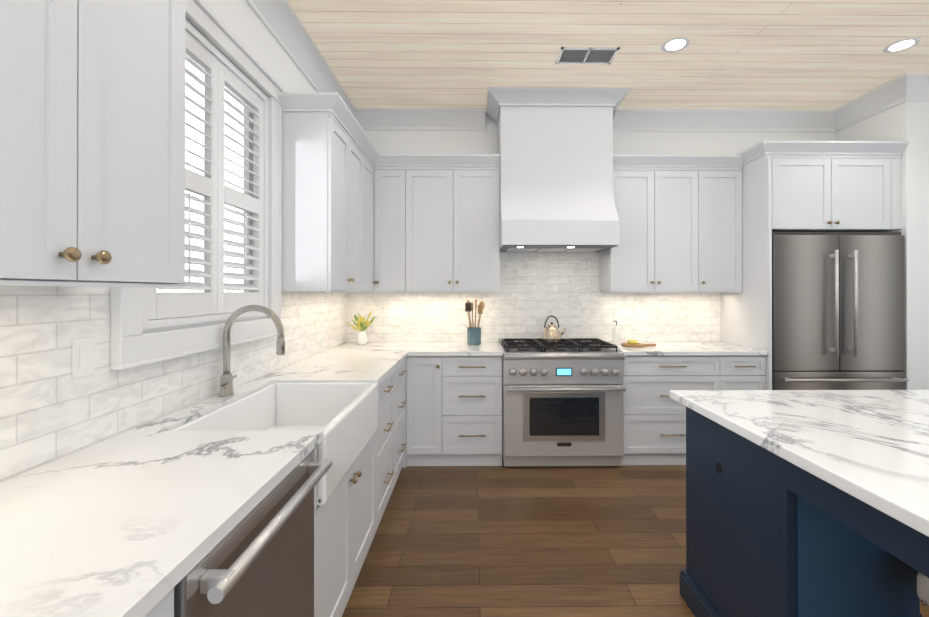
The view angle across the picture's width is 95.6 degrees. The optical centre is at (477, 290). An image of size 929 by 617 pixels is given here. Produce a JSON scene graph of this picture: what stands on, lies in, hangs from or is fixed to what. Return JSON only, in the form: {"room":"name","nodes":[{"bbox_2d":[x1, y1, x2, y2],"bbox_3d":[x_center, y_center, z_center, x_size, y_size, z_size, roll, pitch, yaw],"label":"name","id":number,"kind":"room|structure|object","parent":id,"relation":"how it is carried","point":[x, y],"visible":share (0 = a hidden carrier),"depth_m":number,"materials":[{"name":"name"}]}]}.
{"room":"kitchen","nodes":[
{"label":"kitchen","id":0,"kind":"room"},
{"bbox_2d":[342,456,694,616],"bbox_3d":[2.223,1.417,0.238,7.050,0.060,7.690,0,0,-1],"label":"floor","id":1,"kind":"structure","parent":0,"point":[529,541],"depth_m":2.31,"materials":[{"name":"brown wood"}]},
{"bbox_2d":[144,588,173,616],"bbox_3d":[-0.840,0.947,0.472,0.610,0.882,0.542,0,0,-1],"label":"base cabinet","id":2,"kind":"object","parent":1,"relation":"on","point":[165,607],"depth_m":0.72,"materials":[{"name":"white wood"}]},
{"bbox_2d":[0,342,415,616],"bbox_3d":[-0.838,0.491,1.178,0.690,0.032,5.491,0,0,-1],"label":"countertop","id":3,"kind":"structure","parent":2,"relation":"on","point":[143,520],"depth_m":0.95,"materials":[{"name":"stone"}]},
{"bbox_2d":[219,305,284,396],"bbox_3d":[-1.022,0.271,1.894,0.292,0.411,0.095,0,0,-1],"label":"faucet","id":4,"kind":"object","parent":3,"relation":"on","point":[227,377],"visible":1,"depth_m":1.90,"materials":[{"name":"silver metal"}]},
{"bbox_2d":[170,383,377,505],"bbox_3d":[-0.802,0.613,1.835,0.557,0.248,0.807,0,0,-1],"label":"sink","id":5,"kind":"object","parent":3,"relation":"in","point":[343,417],"visible":0.48,"depth_m":2.01,"materials":[{"name":"white ceramic"}]},
{"bbox_2d":[346,311,374,344],"bbox_3d":[-1.039,0.333,3.726,0.266,0.297,0.259,0,0,-1],"label":"potted plant","id":6,"kind":"object","parent":3,"relation":"on","point":[361,338],"visible":1,"depth_m":3.70,"materials":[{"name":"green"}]},
{"bbox_2d":[174,449,331,616],"bbox_3d":[-0.794,0.949,1.059,0.655,0.878,0.617,0,0,-1],"label":"dishwasher","id":7,"kind":"object","parent":1,"relation":"on","point":[257,560],"visible":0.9,"depth_m":1.04,"materials":[{"name":"silver metal"}]},
{"bbox_2d":[314,427,379,616],"bbox_3d":[-0.854,1.072,1.838,0.610,0.640,0.926,0,0,-1],"label":"base cabinet","id":8,"kind":"object","parent":1,"relation":"on","point":[345,527],"depth_m":1.77,"materials":[{"name":"white wood"}]},
{"bbox_2d":[378,368,395,520],"bbox_3d":[-0.862,0.953,2.521,0.610,0.882,0.559,0,0,-1],"label":"base cabinet","id":9,"kind":"object","parent":1,"relation":"on","point":[387,388],"depth_m":2.61,"materials":[{"name":"white wood"}]},
{"bbox_2d":[396,356,415,480],"bbox_3d":[-0.837,0.955,3.066,0.671,0.882,0.530,0,0,-1],"label":"base cabinet","id":10,"kind":"object","parent":1,"relation":"on","point":[406,370],"depth_m":3.31,"materials":[{"name":"white wood"}]},
{"bbox_2d":[412,342,502,355],"bbox_3d":[-0.162,0.498,3.615,0.715,0.032,0.631,0,0,-1],"label":"countertop","id":11,"kind":"structure","parent":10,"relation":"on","point":[421,348],"depth_m":3.43,"materials":[{"name":"stone"}]},
{"bbox_2d":[465,299,484,344],"bbox_3d":[-0.023,0.281,3.752,0.174,0.402,0.138,0,0,-1],"label":"utensil crock","id":12,"kind":"object","parent":11,"relation":"on","point":[473,335],"visible":1,"depth_m":3.72,"materials":[{"name":"teal ceramic"}]},
{"bbox_2d":[416,356,443,465],"bbox_3d":[-0.425,0.956,3.621,0.283,0.882,0.610,0,0,-1],"label":"base cabinet","id":13,"kind":"object","parent":1,"relation":"on","point":[439,410],"depth_m":3.32,"materials":[{"name":"white wood"}]},
{"bbox_2d":[444,356,501,465],"bbox_3d":[-0.075,0.956,3.624,0.535,0.882,0.610,0,0,-1],"label":"base cabinet","id":14,"kind":"object","parent":1,"relation":"on","point":[472,384],"depth_m":3.33,"materials":[{"name":"white wood"}]},
{"bbox_2d":[499,337,625,467],"bbox_3d":[0.670,0.917,3.571,0.940,0.960,0.728,0,0,-1],"label":"range","id":15,"kind":"object","parent":1,"relation":"on","point":[563,402],"visible":0.98,"depth_m":3.27,"materials":[{"name":"silver metal"}]},
{"bbox_2d":[542,315,565,340],"bbox_3d":[0.684,0.332,3.755,0.220,0.219,0.176,0,0,-1],"label":"kettle","id":16,"kind":"object","parent":15,"relation":"on","point":[551,332],"visible":1,"depth_m":3.70,"materials":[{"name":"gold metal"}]},
{"bbox_2d":[622,355,723,464],"bbox_3d":[1.533,0.956,3.642,0.776,0.882,0.610,0,0,-1],"label":"base cabinet","id":17,"kind":"object","parent":1,"relation":"on","point":[654,422],"depth_m":3.34,"materials":[{"name":"white wood"}]},
{"bbox_2d":[724,355,765,389],"bbox_3d":[2.105,0.956,3.648,0.368,0.882,0.610,0,0,-1],"label":"base cabinet","id":18,"kind":"object","parent":1,"relation":"on","point":[741,372],"depth_m":3.35,"materials":[{"name":"white wood"}]},
{"bbox_2d":[608,342,767,355],"bbox_3d":[1.717,0.498,3.636,1.146,0.032,0.631,0,0,-1],"label":"countertop","id":19,"kind":"structure","parent":18,"relation":"on","point":[661,348],"depth_m":3.43,"materials":[{"name":"stone"}]},
{"bbox_2d":[613,321,620,343],"bbox_3d":[1.250,0.377,3.785,0.068,0.210,0.068,0,0,-1],"label":"soap bottle","id":20,"kind":"object","parent":19,"relation":"on","point":[616,335],"visible":1,"depth_m":3.76,"materials":[{"name":"white plastic"}]},
{"bbox_2d":[621,340,655,346],"bbox_3d":[1.396,0.455,3.647,0.290,0.053,0.200,0,0,-1],"label":"cutting board","id":21,"kind":"object","parent":19,"relation":"on","point":[631,343],"visible":0.98,"depth_m":3.61,"materials":[{"name":"brown wood"}]},
{"bbox_2d":[680,410,928,616],"bbox_3d":[2.005,0.946,1.329,2.146,0.888,1.234,0,0,-1],"label":"kitchen island","id":22,"kind":"object","parent":1,"relation":"on","point":[807,503],"depth_m":1.34,"materials":[{"name":"blue wood"}]},
{"bbox_2d":[670,390,928,541],"bbox_3d":[2.011,0.484,1.318,2.210,0.036,1.330,0,0,-1],"label":"island countertop","id":23,"kind":"structure","parent":22,"relation":"on","point":[872,446],"depth_m":1.37,"materials":[{"name":"white stone"}]},
{"bbox_2d":[772,232,908,389],"bbox_3d":[2.852,0.466,3.599,1.050,1.862,0.708,0,0,-1],"label":"refrigerator","id":24,"kind":"object","parent":1,"relation":"on","point":[838,310],"visible":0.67,"depth_m":3.32,"materials":[{"name":"silver metal"}]},
{"bbox_2d":[917,572,928,616],"bbox_3d":[1.411,1.085,0.995,0.387,0.610,0.394,0,0,-1],"label":"bar stool","id":25,"kind":"object","parent":1,"relation":"on","point":[923,587],"visible":1,"depth_m":1.16,"materials":[{"name":"beige"}]},
{"bbox_2d":[145,0,928,389],"bbox_3d":[2.223,-0.143,0.242,7.050,3.060,7.690,0,0,-1],"label":"wall","id":26,"kind":"structure","parent":0,"point":[899,122],"depth_m":3.33,"materials":[{"name":"white paint"}]},
{"bbox_2d":[0,0,185,287],"bbox_3d":[-1.018,-0.545,0.876,0.320,1.052,0.734,0,0,-1],"label":"upper cabinet","id":27,"kind":"object","parent":26,"relation":"attached to","point":[92,142],"depth_m":0.94,"materials":[{"name":"white wood"}]},
{"bbox_2d":[0,285,347,481],"bbox_3d":[-1.189,0.252,1.154,0.007,0.545,5.550,0,0,-1],"label":"tile backsplash","id":28,"kind":"structure","parent":26,"relation":"attached to","point":[51,409],"depth_m":1.29,"materials":[{"name":"white tile"}]},
{"bbox_2d":[72,336,94,378],"bbox_3d":[-1.182,0.200,1.265,0.008,0.118,0.072,0,0,-1],"label":"wall outlet","id":29,"kind":"object","parent":28,"relation":"attached to","point":[83,356],"visible":1,"depth_m":1.26,"materials":[{"name":"white plastic"}]},
{"bbox_2d":[110,0,284,369],"bbox_3d":[-1.233,-0.476,1.931,0.175,1.473,1.170,0,0,-1],"label":"window","id":30,"kind":"structure","parent":26,"relation":"in","point":[132,344],"depth_m":1.96,"materials":[{"name":"white wood"}]},
{"bbox_2d":[142,21,267,329],"bbox_3d":[-1.206,-0.476,1.931,0.061,1.232,0.909,0,0,-1],"label":"window shutters","id":31,"kind":"object","parent":30,"relation":"attached to","point":[213,301],"visible":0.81,"depth_m":1.93,"materials":[{"name":"white wood"}]},
{"bbox_2d":[282,108,363,291],"bbox_3d":[-1.040,-0.530,2.906,0.320,1.070,0.786,0,0,-1],"label":"upper cabinet","id":32,"kind":"object","parent":26,"relation":"attached to","point":[323,163],"depth_m":2.52,"materials":[{"name":"white wood"}]},
{"bbox_2d":[364,148,379,291],"bbox_3d":[-1.016,-0.528,3.402,0.380,1.070,0.442,0,0,-1],"label":"upper cabinet","id":33,"kind":"object","parent":26,"relation":"attached to","point":[371,161],"depth_m":3.55,"materials":[{"name":"white wood"}]},
{"bbox_2d":[380,160,415,291],"bbox_3d":[-0.734,-0.527,3.737,0.350,1.070,0.378,0,0,-1],"label":"upper cabinet","id":34,"kind":"object","parent":26,"relation":"attached to","point":[397,181],"depth_m":3.61,"materials":[{"name":"white wood"}]},
{"bbox_2d":[412,164,499,291],"bbox_3d":[-0.244,-0.527,3.772,0.867,1.070,0.320,0,0,-1],"label":"upper cabinet","id":35,"kind":"object","parent":26,"relation":"attached to","point":[456,207],"depth_m":3.62,"materials":[{"name":"white wood"}]},
{"bbox_2d":[348,252,720,342],"bbox_3d":[0.553,0.066,3.945,3.490,0.935,0.007,0,0,-1],"label":"tile backsplash","id":36,"kind":"structure","parent":26,"relation":"attached to","point":[535,286],"depth_m":3.94,"materials":[{"name":"white tile"}]},
{"bbox_2d":[486,87,630,251],"bbox_3d":[0.669,-1.008,3.669,1.170,1.307,0.552,0,0,-1],"label":"range hood","id":37,"kind":"object","parent":26,"relation":"attached to","point":[555,148],"visible":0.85,"depth_m":3.55,"materials":[{"name":"white"}]},
{"bbox_2d":[245,0,928,131],"bbox_3d":[2.223,-1.590,0.247,6.810,0.165,7.450,0,0,-1],"label":"crown molding","id":38,"kind":"structure","parent":26,"relation":"attached to","point":[280,20],"depth_m":3.86,"materials":[{"name":"white wood"}]},
{"bbox_2d":[600,164,707,291],"bbox_3d":[1.556,-0.527,3.791,0.821,1.070,0.320,0,0,-1],"label":"upper cabinet","id":39,"kind":"object","parent":26,"relation":"attached to","point":[662,209],"depth_m":3.64,"materials":[{"name":"white wood"}]},
{"bbox_2d":[708,164,743,291],"bbox_3d":[2.068,-0.527,3.796,0.440,1.070,0.320,0,0,-1],"label":"upper cabinet","id":40,"kind":"object","parent":26,"relation":"attached to","point":[725,181],"depth_m":3.64,"materials":[{"name":"white wood"}]},
{"bbox_2d":[744,152,902,239],"bbox_3d":[2.852,-0.785,3.665,1.071,0.595,0.606,0,0,-1],"label":"upper cabinet","id":41,"kind":"object","parent":26,"relation":"attached to","point":[784,191],"depth_m":3.37,"materials":[{"name":"white wood"}]},
{"bbox_2d":[287,0,928,112],"bbox_3d":[2.223,-1.703,0.247,7.050,0.060,7.690,0,0,-1],"label":"ceiling","id":42,"kind":"structure","parent":0,"point":[791,54],"depth_m":2.90,"materials":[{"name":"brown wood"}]},
{"bbox_2d":[556,47,619,63],"bbox_3d":[0.773,-1.660,2.981,0.400,0.009,0.200,0,0,-1],"label":"ceiling vent","id":43,"kind":"object","parent":42,"relation":"in","point":[586,55],"visible":1,"depth_m":2.98,"materials":[{"name":"white metal"}]},
{"bbox_2d":[661,37,689,52],"bbox_3d":[1.340,-1.662,2.853,0.176,0.006,0.176,0,0,-1],"label":"recessed light","id":44,"kind":"object","parent":42,"relation":"in","point":[676,44],"visible":1,"depth_m":2.85,"materials":[{"name":"white"}]},
{"bbox_2d":[884,37,919,52],"bbox_3d":[2.880,-1.662,2.859,0.176,0.006,0.176,0,0,-1],"label":"recessed light","id":45,"kind":"object","parent":42,"relation":"in","point":[901,45],"visible":1,"depth_m":2.86,"materials":[{"name":"white"}]},
{"label":"outside","id":46,"kind":"structure","parent":0,"visible":0},
{"bbox_2d":[156,58,243,291],"bbox_3d":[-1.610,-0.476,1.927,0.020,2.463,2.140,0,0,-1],"label":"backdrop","id":47,"kind":"structure","parent":46,"point":[190,145],"depth_m":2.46,"materials":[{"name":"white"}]}
]}

